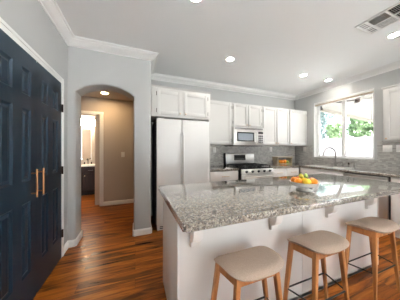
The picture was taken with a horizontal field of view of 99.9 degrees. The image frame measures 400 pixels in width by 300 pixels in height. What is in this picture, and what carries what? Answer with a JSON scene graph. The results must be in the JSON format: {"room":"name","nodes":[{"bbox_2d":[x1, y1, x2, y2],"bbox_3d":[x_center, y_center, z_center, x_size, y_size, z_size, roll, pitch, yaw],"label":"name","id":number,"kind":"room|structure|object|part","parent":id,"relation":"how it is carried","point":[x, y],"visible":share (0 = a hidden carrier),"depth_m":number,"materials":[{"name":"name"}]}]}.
{"room":"kitchen","nodes":[
{"label":"kitchen","id":0,"kind":"room"},
{"bbox_2d":[0,0,67,244],"bbox_3d":[-0.668,-0.086,-0.711,0.120,2.708,6.154,0,0,-21],"label":"wall","id":1,"kind":"structure","parent":0,"point":[28,19],"depth_m":1.63,"materials":[{"name":"grey paint"}]},
{"bbox_2d":[0,28,37,299],"bbox_3d":[-1.311,0.241,1.210,0.060,2.029,0.548,0,0,-21],"label":"door","id":2,"kind":"structure","parent":1,"relation":"in","point":[18,171],"depth_m":1.22,"materials":[{"name":"navy paint"},{"name":"brass"}]},
{"bbox_3d":[-1.375,0.280,1.401,0.043,0.233,0.015,0,0,-21],"label":"handle","id":3,"kind":"part","parent":2,"relation":"part of","materials":[{"name":"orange metal"}]},
{"bbox_2d":[0,17,63,257],"bbox_3d":[-1.431,0.212,1.465,0.024,2.111,1.185,0,0,-21],"label":"door frame","id":4,"kind":"structure","parent":1,"relation":"attached to","point":[4,26],"depth_m":1.82,"materials":[{"name":"white paint"}]},
{"bbox_2d":[36,62,63,292],"bbox_3d":[-1.508,0.241,1.722,0.060,2.029,0.529,0,0,-21],"label":"door","id":5,"kind":"structure","parent":1,"relation":"in","point":[49,107],"depth_m":1.67,"materials":[{"name":"navy paint"},{"name":"brass"}]},
{"bbox_3d":[-1.413,0.280,1.499,0.043,0.233,0.015,0,0,-21],"label":"handle","id":6,"kind":"part","parent":5,"relation":"part of","materials":[{"name":"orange metal"}]},
{"bbox_2d":[64,230,82,253],"bbox_3d":[-1.690,1.223,2.247,0.100,0.090,0.460,0,0,-21],"label":"baseboard","id":7,"kind":"structure","parent":1,"relation":"attached to","point":[70,243],"depth_m":2.19,"materials":[{"name":"white paint"}]},
{"bbox_2d":[38,0,399,99],"bbox_3d":[1.525,-1.393,0.562,4.889,0.094,6.752,0,0,-21],"label":"crown molding","id":8,"kind":"structure","parent":1,"relation":"attached to","point":[50,7],"depth_m":2.75,"materials":[{"name":"white paint"}]},
{"bbox_2d":[81,115,99,204],"bbox_3d":[-3.427,0.051,4.358,1.740,2.435,1.702,0,0,-21],"label":"wall","id":9,"kind":"structure","parent":0,"point":[95,160],"depth_m":3.87,"materials":[{"name":"beige paint"}]},
{"bbox_2d":[81,129,91,159],"bbox_3d":[-3.731,-0.162,5.031,0.855,0.940,0.022,0,0,-21],"label":"vanity mirror","id":10,"kind":"object","parent":9,"relation":"attached to","point":[86,134],"visible":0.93,"depth_m":5.13,"materials":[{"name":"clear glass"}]},
{"bbox_2d":[81,119,94,125],"bbox_3d":[-3.355,-0.827,5.100,0.648,0.190,0.165,0,0,-21],"label":"vanity light","id":11,"kind":"object","parent":9,"relation":"attached to","point":[86,122],"visible":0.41,"depth_m":5.06,"materials":[{"name":"white glass"}]},
{"bbox_3d":[-3.409,-0.827,5.063,0.136,0.190,0.134,0,0,-21],"label":"lamp shade","id":12,"kind":"part","parent":11,"relation":"part of","materials":[{"name":"white glass"}]},
{"bbox_3d":[-3.260,-0.827,5.120,0.136,0.190,0.134,0,0,-21],"label":"lamp shade","id":13,"kind":"part","parent":11,"relation":"part of","materials":[{"name":"white glass"}]},
{"bbox_2d":[81,96,133,201],"bbox_3d":[-1.720,0.051,4.045,3.500,2.435,0.110,0,0,-21],"label":"wall","id":14,"kind":"structure","parent":0,"point":[118,114],"depth_m":3.91,"materials":[{"name":"beige paint"}]},
{"bbox_2d":[81,111,103,205],"bbox_3d":[-2.657,0.209,3.675,0.979,2.117,0.126,0,0,-21],"label":"door frame","id":15,"kind":"structure","parent":14,"relation":"attached to","point":[88,113],"depth_m":3.78,"materials":[{"name":"white paint"}]},
{"bbox_2d":[103,199,133,205],"bbox_3d":[-1.169,1.223,4.190,2.168,0.090,0.016,0,0,-21],"label":"baseboard","id":16,"kind":"structure","parent":14,"relation":"attached to","point":[116,202],"depth_m":3.90,"materials":[{"name":"white paint"}]},
{"bbox_2d":[83,91,132,100],"bbox_3d":[-1.467,-1.217,3.390,3.500,0.100,1.514,0,0,-21],"label":"ceiling","id":17,"kind":"structure","parent":0,"point":[112,95],"depth_m":3.62,"materials":[{"name":"beige paint"}]},
{"bbox_2d":[68,46,150,239],"bbox_3d":[-1.337,-0.086,2.479,1.165,2.708,0.280,0,0,-21],"label":"wall","id":18,"kind":"structure","parent":0,"point":[89,71],"depth_m":2.42,"materials":[{"name":"grey paint"}]},
{"bbox_2d":[133,223,151,235],"bbox_3d":[-0.906,1.223,2.637,0.278,0.090,0.296,0,0,-21],"label":"baseboard","id":19,"kind":"structure","parent":18,"relation":"attached to","point":[144,231],"depth_m":2.50,"materials":[{"name":"white paint"}]},
{"bbox_2d":[33,194,399,299],"bbox_3d":[0.261,1.328,1.547,6.800,0.120,9.700,0,0,-21],"label":"floor","id":20,"kind":"structure","parent":0,"point":[108,262],"depth_m":1.81,"materials":[{"name":"brown wood"}]},
{"bbox_2d":[81,164,94,194],"bbox_3d":[-3.469,0.848,4.801,1.220,0.840,0.626,0,0,-21],"label":"vanity","id":21,"kind":"object","parent":20,"relation":"on","point":[87,170],"visible":0.3,"depth_m":4.66,"materials":[{"name":"brown wood"}]},
{"bbox_3d":[-3.037,0.568,4.681,0.360,0.140,0.020,0,0,-21],"label":"drawer","id":22,"kind":"part","parent":21,"relation":"part of","materials":[{"name":"brown wood"}]},
{"bbox_3d":[-3.037,0.903,4.682,0.360,0.490,0.019,0,0,-21],"label":"door","id":23,"kind":"part","parent":21,"relation":"part of","materials":[{"name":"brown wood"}]},
{"bbox_2d":[153,118,209,230],"bbox_3d":[-0.356,0.374,3.050,0.915,1.787,0.752,0,0,-21],"label":"refrigerator","id":24,"kind":"object","parent":20,"relation":"on","point":[180,147],"depth_m":2.71,"materials":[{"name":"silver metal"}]},
{"bbox_3d":[-0.491,0.342,2.676,0.394,1.652,0.068,0,0,-21],"label":"door","id":25,"kind":"part","parent":24,"relation":"part of","materials":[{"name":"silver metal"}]},
{"bbox_3d":[-0.306,0.188,2.693,0.018,0.931,0.051,0,0,-21],"label":"handle","id":26,"kind":"part","parent":24,"relation":"part of","materials":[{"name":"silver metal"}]},
{"bbox_3d":[-0.265,0.188,2.709,0.018,0.931,0.051,0,0,-21],"label":"handle","id":27,"kind":"part","parent":24,"relation":"part of","materials":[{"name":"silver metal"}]},
{"bbox_3d":[-0.077,0.342,2.836,0.477,1.652,0.068,0,0,-21],"label":"door","id":28,"kind":"part","parent":24,"relation":"part of","materials":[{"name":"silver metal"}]},
{"bbox_3d":[0.043,0.374,3.244,0.030,1.787,0.678,0,0,-21],"label":"refrigerator end panel","id":29,"kind":"part","parent":24,"relation":"part of","materials":[{"name":"white wood"}]},
{"bbox_2d":[210,170,237,181],"bbox_3d":[0.347,0.832,3.365,0.614,0.872,0.650,0,0,-21],"label":"base cabinet","id":30,"kind":"object","parent":20,"relation":"on","point":[220,175],"visible":0.12,"depth_m":3.09,"materials":[{"name":"white paint"}]},
{"bbox_2d":[210,166,238,171],"bbox_3d":[0.342,0.374,3.377,0.620,0.040,0.626,0,0,-21],"label":"countertop","id":31,"kind":"structure","parent":30,"relation":"on","point":[212,168],"depth_m":3.17,"materials":[{"name":"stone"}]},
{"bbox_2d":[211,246,283,299],"bbox_3d":[0.295,0.955,1.027,0.511,0.625,0.282,0,0,-21],"label":"bar stool","id":32,"kind":"object","parent":20,"relation":"on","point":[251,265],"visible":1,"depth_m":0.98,"materials":[{"name":"beige fabric"}]},
{"bbox_3d":[0.079,0.979,1.036,0.113,0.578,0.031,0,0,-21],"label":"leg","id":33,"kind":"part","parent":32,"relation":"part of","materials":[{"name":"brown wood"}]},
{"bbox_3d":[0.186,0.979,0.895,0.088,0.578,0.037,0,0,-43],"label":"leg","id":34,"kind":"part","parent":32,"relation":"part of","materials":[{"name":"brown wood"}]},
{"bbox_3d":[0.301,0.686,1.029,0.405,0.086,0.282,0,0,-21],"label":"seat","id":35,"kind":"part","parent":32,"relation":"part of","materials":[{"name":"beige fabric"}]},
{"bbox_3d":[0.456,0.979,1.181,0.101,0.578,0.031,0,0,-21],"label":"leg","id":36,"kind":"part","parent":32,"relation":"part of","materials":[{"name":"brown wood"}]},
{"bbox_3d":[0.481,0.979,1.009,0.097,0.578,0.036,0,0,-2],"label":"leg","id":37,"kind":"part","parent":32,"relation":"part of","materials":[{"name":"brown wood"}]},
{"bbox_2d":[224,153,273,179],"bbox_3d":[1.025,0.643,3.564,0.784,1.130,0.730,0,0,-21],"label":"gas range","id":38,"kind":"object","parent":20,"relation":"on","point":[248,169],"visible":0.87,"depth_m":3.41,"materials":[{"name":"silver metal"}]},
{"bbox_3d":[0.906,0.178,3.833,0.300,0.120,0.022,0,0,-21],"label":"display panel","id":39,"kind":"part","parent":38,"relation":"part of","materials":[{"name":"black glass"}]},
{"bbox_2d":[228,166,271,169],"bbox_3d":[1.026,0.368,3.582,0.770,0.030,0.577,0,0,-21],"label":"cooktop","id":40,"kind":"object","parent":38,"relation":"in","point":[240,167],"depth_m":3.34,"materials":[{"name":"black metal"}]},
{"bbox_3d":[1.135,0.763,3.299,0.754,0.570,0.040,0,0,-21],"label":"oven door","id":41,"kind":"part","parent":38,"relation":"part of","materials":[{"name":"silver metal"}]},
{"bbox_3d":[1.136,0.421,3.295,0.762,0.093,0.049,0,0,-21],"label":"control panel","id":42,"kind":"part","parent":38,"relation":"part of","materials":[{"name":"silver metal"}]},
{"bbox_3d":[1.152,0.523,3.253,0.662,0.025,0.058,0,0,-21],"label":"handle","id":43,"kind":"part","parent":38,"relation":"part of","materials":[{"name":"silver metal"}]},
{"bbox_2d":[163,198,377,299],"bbox_3d":[0.836,0.832,1.654,2.262,0.873,0.795,0,0,-21],"label":"kitchen island","id":44,"kind":"object","parent":20,"relation":"on","point":[188,258],"visible":0.38,"depth_m":1.31,"materials":[{"name":"white paint"}]},
{"bbox_3d":[-0.138,0.832,1.053,0.012,0.872,0.016,0,0,-21],"label":"corner post","id":45,"kind":"part","parent":44,"relation":"part of","materials":[{"name":"white paint"}]},
{"bbox_3d":[0.803,1.253,1.740,2.250,0.030,0.610,0,0,-21],"label":"shoe moulding","id":46,"kind":"part","parent":44,"relation":"part of","materials":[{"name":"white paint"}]},
{"bbox_2d":[159,174,399,232],"bbox_3d":[0.886,0.374,1.652,2.418,0.040,0.915,0,0,-21],"label":"island countertop","id":47,"kind":"structure","parent":44,"relation":"on","point":[206,205],"depth_m":1.27,"materials":[{"name":"stone"}]},
{"bbox_2d":[289,180,319,191],"bbox_3d":[0.917,0.317,1.483,0.238,0.074,0.238,0,0,-21],"label":"fruit bowl","id":48,"kind":"object","parent":47,"relation":"on","point":[302,187],"visible":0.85,"depth_m":1.42,"materials":[{"name":"white ceramic"}]},
{"bbox_2d":[294,178,301,182],"bbox_3d":[0.851,0.273,1.455,0.060,0.062,0.059,0,0,-21],"label":"orange","id":49,"kind":"object","parent":48,"relation":"on","point":[297,180],"visible":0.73,"depth_m":1.44,"materials":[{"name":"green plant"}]},
{"bbox_3d":[0.917,0.304,1.483,0.238,0.048,0.238,0,0,-21],"label":"dish","id":50,"kind":"part","parent":48,"relation":"part of","materials":[{"name":"white ceramic"}]},
{"bbox_2d":[303,178,311,183],"bbox_3d":[0.904,0.273,1.418,0.062,0.064,0.061,0,0,-21],"label":"lemon","id":51,"kind":"object","parent":48,"relation":"on","point":[305,181],"visible":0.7,"depth_m":1.40,"materials":[{"name":"yellow plant"}]},
{"bbox_2d":[311,178,317,183],"bbox_3d":[0.969,0.273,1.432,0.058,0.060,0.057,0,0,-21],"label":"orange","id":52,"kind":"object","parent":48,"relation":"on","point":[314,181],"visible":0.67,"depth_m":1.41,"materials":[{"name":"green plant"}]},
{"bbox_2d":[273,168,285,176],"bbox_3d":[1.572,0.832,3.837,0.424,0.872,0.650,0,0,-21],"label":"base cabinet","id":53,"kind":"object","parent":20,"relation":"on","point":[279,172],"visible":0.19,"depth_m":3.58,"materials":[{"name":"white paint"}]},
{"bbox_2d":[286,167,298,175],"bbox_3d":[1.952,0.832,3.984,0.381,0.872,0.650,0,0,-21],"label":"base cabinet","id":54,"kind":"object","parent":20,"relation":"on","point":[289,171],"visible":0.22,"depth_m":3.71,"materials":[{"name":"white paint"}]},
{"bbox_2d":[283,230,349,299],"bbox_3d":[0.874,0.955,1.253,0.511,0.625,0.282,0,0,-21],"label":"bar stool","id":55,"kind":"object","parent":20,"relation":"on","point":[320,244],"visible":1,"depth_m":1.22,"materials":[{"name":"brown wood"}]},
{"bbox_3d":[0.657,0.979,1.262,0.113,0.578,0.031,0,0,-21],"label":"leg","id":56,"kind":"part","parent":55,"relation":"part of","materials":[{"name":"brown wood"}]},
{"bbox_3d":[0.764,0.979,1.121,0.088,0.578,0.037,0,0,-43],"label":"leg","id":57,"kind":"part","parent":55,"relation":"part of","materials":[{"name":"brown wood"}]},
{"bbox_3d":[0.879,0.686,1.255,0.405,0.086,0.282,0,0,-21],"label":"seat","id":58,"kind":"part","parent":55,"relation":"part of","materials":[{"name":"beige fabric"}]},
{"bbox_3d":[1.034,0.979,1.407,0.101,0.578,0.031,0,0,-21],"label":"leg","id":59,"kind":"part","parent":55,"relation":"part of","materials":[{"name":"brown wood"}]},
{"bbox_3d":[1.059,0.979,1.235,0.097,0.578,0.036,0,0,-2],"label":"leg","id":60,"kind":"part","parent":55,"relation":"part of","materials":[{"name":"brown wood"}]},
{"bbox_2d":[300,167,344,175],"bbox_3d":[2.660,0.832,3.487,0.644,0.872,0.844,0,0,-21],"label":"base cabinet","id":61,"kind":"object","parent":20,"relation":"on","point":[303,171],"visible":0.05,"depth_m":3.41,"materials":[{"name":"white paint"}]},
{"bbox_2d":[344,172,390,234],"bbox_3d":[2.906,0.832,2.813,0.654,0.863,0.578,0,0,-21],"label":"dishwasher","id":62,"kind":"object","parent":20,"relation":"on","point":[384,203],"visible":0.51,"depth_m":2.51,"materials":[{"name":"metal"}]},
{"bbox_3d":[2.659,0.807,2.723,0.040,0.702,0.562,0,0,-21],"label":"door","id":63,"kind":"part","parent":62,"relation":"part of","materials":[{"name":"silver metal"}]},
{"bbox_3d":[2.659,0.433,2.724,0.038,0.042,0.562,0,0,-21],"label":"control panel","id":64,"kind":"part","parent":62,"relation":"part of","materials":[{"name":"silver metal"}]},
{"bbox_2d":[342,217,399,299],"bbox_3d":[1.565,0.955,1.534,0.511,0.625,0.282,0,0,-21],"label":"bar stool","id":65,"kind":"object","parent":20,"relation":"on","point":[376,227],"visible":0.99,"depth_m":1.48,"materials":[{"name":"brown wood"}]},
{"bbox_3d":[1.349,0.979,1.542,0.113,0.578,0.031,0,0,-21],"label":"leg","id":66,"kind":"part","parent":65,"relation":"part of","materials":[{"name":"brown wood"}]},
{"bbox_3d":[1.726,0.979,1.688,0.101,0.578,0.031,0,0,-21],"label":"leg","id":67,"kind":"part","parent":65,"relation":"part of","materials":[{"name":"brown wood"}]},
{"bbox_3d":[1.571,0.686,1.536,0.405,0.086,0.282,0,0,-21],"label":"seat","id":68,"kind":"part","parent":65,"relation":"part of","materials":[{"name":"beige fabric"}]},
{"bbox_3d":[1.456,0.979,1.402,0.088,0.578,0.037,0,0,-43],"label":"leg","id":69,"kind":"part","parent":65,"relation":"part of","materials":[{"name":"brown wood"}]},
{"bbox_3d":[1.751,0.979,1.515,0.097,0.578,0.036,0,0,-2],"label":"leg","id":70,"kind":"part","parent":65,"relation":"part of","materials":[{"name":"brown wood"}]},
{"bbox_2d":[391,177,399,237],"bbox_3d":[3.179,0.832,2.139,0.644,0.872,0.864,0,0,-21],"label":"base cabinet","id":71,"kind":"object","parent":20,"relation":"on","point":[395,199],"visible":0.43,"depth_m":2.39,"materials":[{"name":"white paint"}]},
{"bbox_2d":[268,163,399,177],"bbox_3d":[2.450,0.374,2.949,1.425,0.040,2.941,0,0,-21],"label":"countertop","id":72,"kind":"structure","parent":71,"relation":"on","point":[387,173],"depth_m":3.01,"materials":[{"name":"stone"}]},
{"bbox_2d":[272,156,292,163],"bbox_3d":[2.094,0.264,4.258,0.510,0.180,0.200,0,0,-21],"label":"shelf","id":73,"kind":"object","parent":72,"relation":"on","point":[289,158],"visible":0.82,"depth_m":4.21,"materials":[{"name":"brown wood"}]},
{"bbox_2d":[305,165,349,168],"bbox_3d":[2.644,0.453,3.490,0.379,0.214,0.734,0,0,-21],"label":"sink","id":74,"kind":"object","parent":72,"relation":"in","point":[325,166],"visible":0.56,"depth_m":3.50,"materials":[{"name":"silver metal"}]},
{"bbox_2d":[323,147,339,165],"bbox_3d":[2.759,0.150,3.561,0.300,0.408,0.131,0,0,19],"label":"faucet","id":75,"kind":"object","parent":72,"relation":"on","point":[335,162],"visible":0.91,"depth_m":3.55,"materials":[{"name":"silver metal"}]},
{"bbox_3d":[2.740,0.107,3.562,0.281,0.324,0.036,0,0,-1],"label":"spout","id":76,"kind":"part","parent":75,"relation":"part of","materials":[{"name":"silver metal"}]},
{"bbox_3d":[2.842,0.490,2.242,0.019,0.155,0.400,0,0,-21],"label":"drawer","id":77,"kind":"part","parent":71,"relation":"part of","materials":[{"name":"white paint"}]},
{"bbox_3d":[2.842,0.868,2.242,0.019,0.560,0.400,0,0,-21],"label":"door","id":78,"kind":"part","parent":71,"relation":"part of","materials":[{"name":"white paint"}]},
{"bbox_2d":[151,80,294,215],"bbox_3d":[0.787,-0.086,3.960,4.104,2.708,0.120,0,0,-21],"label":"wall","id":79,"kind":"structure","parent":0,"point":[217,95],"depth_m":3.85,"materials":[{"name":"grey paint"}]},
{"bbox_2d":[151,84,211,122],"bbox_3d":[-0.388,-0.756,3.052,1.012,0.475,0.725,0,0,-21],"label":"upper cabinet","id":80,"kind":"object","parent":79,"relation":"attached to","point":[172,102],"visible":0.99,"depth_m":2.73,"materials":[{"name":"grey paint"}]},
{"bbox_3d":[-0.484,-0.741,2.667,0.385,0.373,0.019,0,0,-21],"label":"door","id":81,"kind":"part","parent":80,"relation":"part of","materials":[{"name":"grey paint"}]},
{"bbox_3d":[-0.339,-0.982,2.926,1.012,0.024,0.400,0,0,-21],"label":"moulding","id":82,"kind":"part","parent":80,"relation":"part of","materials":[{"name":"grey paint"}]},
{"bbox_3d":[-0.066,-0.741,2.828,0.420,0.373,0.019,0,0,-21],"label":"door","id":83,"kind":"part","parent":80,"relation":"part of","materials":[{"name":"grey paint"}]},
{"bbox_2d":[210,100,231,144],"bbox_3d":[0.307,-0.540,3.490,0.630,0.872,0.387,0,0,-21],"label":"upper cabinet","id":84,"kind":"object","parent":79,"relation":"attached to","point":[220,111],"visible":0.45,"depth_m":3.36,"materials":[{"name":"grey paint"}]},
{"bbox_2d":[232,102,261,127],"bbox_3d":[0.964,-0.725,3.744,0.770,0.502,0.387,0,0,-21],"label":"upper cabinet","id":85,"kind":"object","parent":79,"relation":"attached to","point":[243,115],"visible":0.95,"depth_m":3.58,"materials":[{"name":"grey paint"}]},
{"bbox_3d":[0.849,-0.719,3.532,0.355,0.454,0.019,0,0,-21],"label":"door","id":86,"kind":"part","parent":85,"relation":"part of","materials":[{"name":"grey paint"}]},
{"bbox_2d":[224,127,263,145],"bbox_3d":[0.977,-0.273,3.711,0.764,0.389,0.453,0,0,-21],"label":"microwave","id":87,"kind":"object","parent":85,"relation":"attached to","point":[241,136],"visible":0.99,"depth_m":3.52,"materials":[{"name":"silver metal"}]},
{"bbox_3d":[0.948,-0.266,3.517,0.571,0.292,0.028,0,0,-21],"label":"door","id":88,"kind":"part","parent":87,"relation":"part of","materials":[{"name":"silver metal"}]},
{"bbox_3d":[1.306,-0.266,3.656,0.188,0.292,0.026,0,0,-21],"label":"control panel","id":89,"kind":"part","parent":87,"relation":"part of","materials":[{"name":"silver metal"}]},
{"bbox_3d":[1.197,-0.719,3.666,0.346,0.454,0.019,0,0,-21],"label":"door","id":90,"kind":"part","parent":85,"relation":"part of","materials":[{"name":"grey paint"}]},
{"bbox_2d":[210,145,294,165],"bbox_3d":[1.267,0.125,4.075,2.845,0.458,0.010,0,0,-21],"label":"backsplash","id":91,"kind":"structure","parent":79,"relation":"attached to","point":[262,154],"depth_m":4.11,"materials":[{"name":"grey tile"}]},
{"bbox_2d":[262,106,288,145],"bbox_3d":[1.702,-0.540,4.028,0.804,0.872,0.387,0,0,-21],"label":"upper cabinet","id":92,"kind":"object","parent":79,"relation":"attached to","point":[275,121],"visible":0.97,"depth_m":3.88,"materials":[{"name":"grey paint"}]},
{"bbox_3d":[1.583,-0.534,3.815,0.373,0.824,0.019,0,0,-21],"label":"door","id":93,"kind":"part","parent":92,"relation":"part of","materials":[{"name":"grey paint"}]},
{"bbox_3d":[1.949,-0.534,3.956,0.367,0.824,0.019,0,0,-21],"label":"door","id":94,"kind":"part","parent":92,"relation":"part of","materials":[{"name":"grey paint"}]},
{"bbox_2d":[285,109,306,145],"bbox_3d":[2.368,-0.540,4.285,0.614,0.872,0.387,0,0,-21],"label":"upper cabinet","id":95,"kind":"object","parent":79,"relation":"attached to","point":[297,118],"visible":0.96,"depth_m":4.14,"materials":[{"name":"white paint"}]},
{"bbox_2d":[55,0,399,94],"bbox_3d":[1.535,-1.500,0.566,5.149,0.120,6.952,0,0,-21],"label":"ceiling","id":96,"kind":"structure","parent":0,"point":[272,43],"depth_m":2.14,"materials":[{"name":"white paint"}]},
{"bbox_2d":[189,0,201,3],"bbox_3d":[-0.041,-1.435,1.581,0.144,0.010,0.144,0,0,-21],"label":"recessed light","id":97,"kind":"object","parent":96,"relation":"in","point":[192,1],"visible":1,"depth_m":1.63,"materials":[{"name":"white glass"}]},
{"bbox_2d":[225,57,234,61],"bbox_3d":[0.477,-1.435,2.670,0.144,0.010,0.144,0,0,-21],"label":"recessed light","id":98,"kind":"object","parent":96,"relation":"in","point":[229,59],"visible":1,"depth_m":2.67,"materials":[{"name":"white paint"}]},
{"bbox_2d":[354,2,399,34],"bbox_3d":[2.040,-1.432,1.853,0.340,0.014,0.390,0,0,-21],"label":"ceiling vent","id":99,"kind":"object","parent":96,"relation":"in","point":[390,16],"visible":1,"depth_m":1.87,"materials":[{"name":"white metal"}]},
{"bbox_2d":[386,31,399,38],"bbox_3d":[2.435,-1.435,2.107,0.144,0.010,0.144,0,0,-21],"label":"recessed light","id":100,"kind":"object","parent":96,"relation":"in","point":[395,34],"visible":1,"depth_m":2.11,"materials":[{"name":"white paint"}]},
{"bbox_2d":[295,68,399,173],"bbox_3d":[3.894,-0.086,1.422,0.150,2.708,6.852,0,0,-21],"label":"wall","id":101,"kind":"structure","parent":0,"point":[390,78],"depth_m":3.21,"materials":[{"name":"grey paint"}]},
{"bbox_2d":[314,88,373,159],"bbox_3d":[3.046,-0.472,3.612,0.147,1.304,1.110,0,0,-21],"label":"window","id":102,"kind":"structure","parent":101,"relation":"in","point":[316,109],"depth_m":3.62,"materials":[{"name":"white paint"}]},
{"bbox_3d":[3.006,-0.465,3.879,0.020,1.249,0.513,0,0,-21],"label":"sash","id":103,"kind":"part","parent":102,"relation":"part of","materials":[{"name":"glass"}]},
{"bbox_3d":[3.088,-0.472,3.614,0.028,1.244,0.048,0,0,-21],"label":"meeting rail","id":104,"kind":"part","parent":102,"relation":"part of","materials":[{"name":"white paint"}]},
{"bbox_2d":[315,89,373,141],"bbox_3d":[3.013,-0.634,3.599,0.048,0.965,1.090,0,0,-21],"label":"window blind","id":105,"kind":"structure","parent":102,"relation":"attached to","point":[368,92],"depth_m":3.40,"materials":[{"name":"white paint"}]},
{"bbox_3d":[3.013,-1.044,3.599,0.040,0.013,1.080,0,0,-21],"label":"rail","id":106,"kind":"part","parent":105,"relation":"part of","materials":[{"name":"white paint"}]},
{"bbox_3d":[3.179,-0.465,3.367,0.020,1.249,0.487,0,0,-21],"label":"sash","id":107,"kind":"part","parent":102,"relation":"part of","materials":[{"name":"glass"}]},
{"bbox_2d":[295,141,399,170],"bbox_3d":[3.129,0.101,3.184,0.010,0.506,2.992,0,0,-21],"label":"backsplash","id":108,"kind":"structure","parent":101,"relation":"attached to","point":[385,160],"depth_m":3.18,"materials":[{"name":"grey tile"}]},
{"bbox_2d":[383,145,391,151],"bbox_3d":[3.228,-0.020,2.900,0.010,0.118,0.118,0,0,-21],"label":"light switch","id":109,"kind":"object","parent":108,"relation":"attached to","point":[386,148],"visible":1,"depth_m":2.90,"materials":[{"name":"white plastic"}]},
{"bbox_2d":[381,84,399,141],"bbox_3d":[3.273,-0.562,2.285,0.365,0.877,1.071,0,0,-21],"label":"upper cabinet","id":110,"kind":"object","parent":101,"relation":"attached to","point":[391,94],"visible":1,"depth_m":2.62,"materials":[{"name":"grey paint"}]},
{"bbox_3d":[3.287,-0.989,2.291,0.334,0.025,1.071,0,0,-21],"label":"moulding","id":111,"kind":"part","parent":110,"relation":"part of","materials":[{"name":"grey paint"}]},
{"label":"outside","id":112,"kind":"structure","parent":0,"visible":0},
{"bbox_3d":[18.833,1.478,12.617,35.780,0.180,50.000,0,0,-21],"label":"ground","id":113,"kind":"structure","parent":112,"visible":0},
{"bbox_2d":[320,112,335,138],"bbox_3d":[8.074,-1.110,11.210,2.279,5.000,2.734,0,0,-17],"label":"tree","id":114,"kind":"object","parent":113,"relation":"on","point":[324,117],"visible":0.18,"depth_m":10.58,"materials":[{"name":"green plant"}]},
{"bbox_2d":[325,120,347,138],"bbox_3d":[7.863,-0.150,9.691,1.270,3.084,1.194,0,0,-21],"label":"tree","id":115,"kind":"object","parent":113,"relation":"on","point":[334,129],"visible":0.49,"depth_m":9.59,"materials":[{"name":"green plant"}]},
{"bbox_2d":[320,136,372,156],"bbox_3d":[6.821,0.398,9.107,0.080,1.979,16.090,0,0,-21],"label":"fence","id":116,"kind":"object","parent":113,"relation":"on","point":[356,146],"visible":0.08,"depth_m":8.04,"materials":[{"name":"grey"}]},
{"bbox_2d":[320,94,372,122],"bbox_3d":[4.665,-0.072,3.384,2.660,2.920,2.760,0,0,-21],"label":"patio cover","id":117,"kind":"object","parent":113,"relation":"on","point":[361,110],"visible":0.32,"depth_m":4.57,"materials":[{"name":"grey paint"}]},
{"bbox_2d":[336,97,367,102],"bbox_3d":[3.630,-1.267,3.874,0.585,0.370,0.585,0,0,-8],"label":"ceiling fan","id":118,"kind":"object","parent":117,"relation":"hanging from","point":[357,100],"visible":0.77,"depth_m":3.87,"materials":[{"name":"brown metal"}]},
{"bbox_2d":[346,118,362,136],"bbox_3d":[9.905,-0.506,10.313,1.649,3.795,1.868,0,0,3],"label":"tree","id":119,"kind":"object","parent":113,"relation":"on","point":[351,129],"visible":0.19,"depth_m":10.24,"materials":[{"name":"green plant"}]},
{"bbox_2d":[355,120,372,136],"bbox_3d":[8.721,-0.277,8.382,1.909,3.337,1.436,0,0,-21],"label":"tree","id":120,"kind":"object","parent":113,"relation":"on","point":[364,126],"visible":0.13,"depth_m":8.30,"materials":[{"name":"green plant"}]}
]}

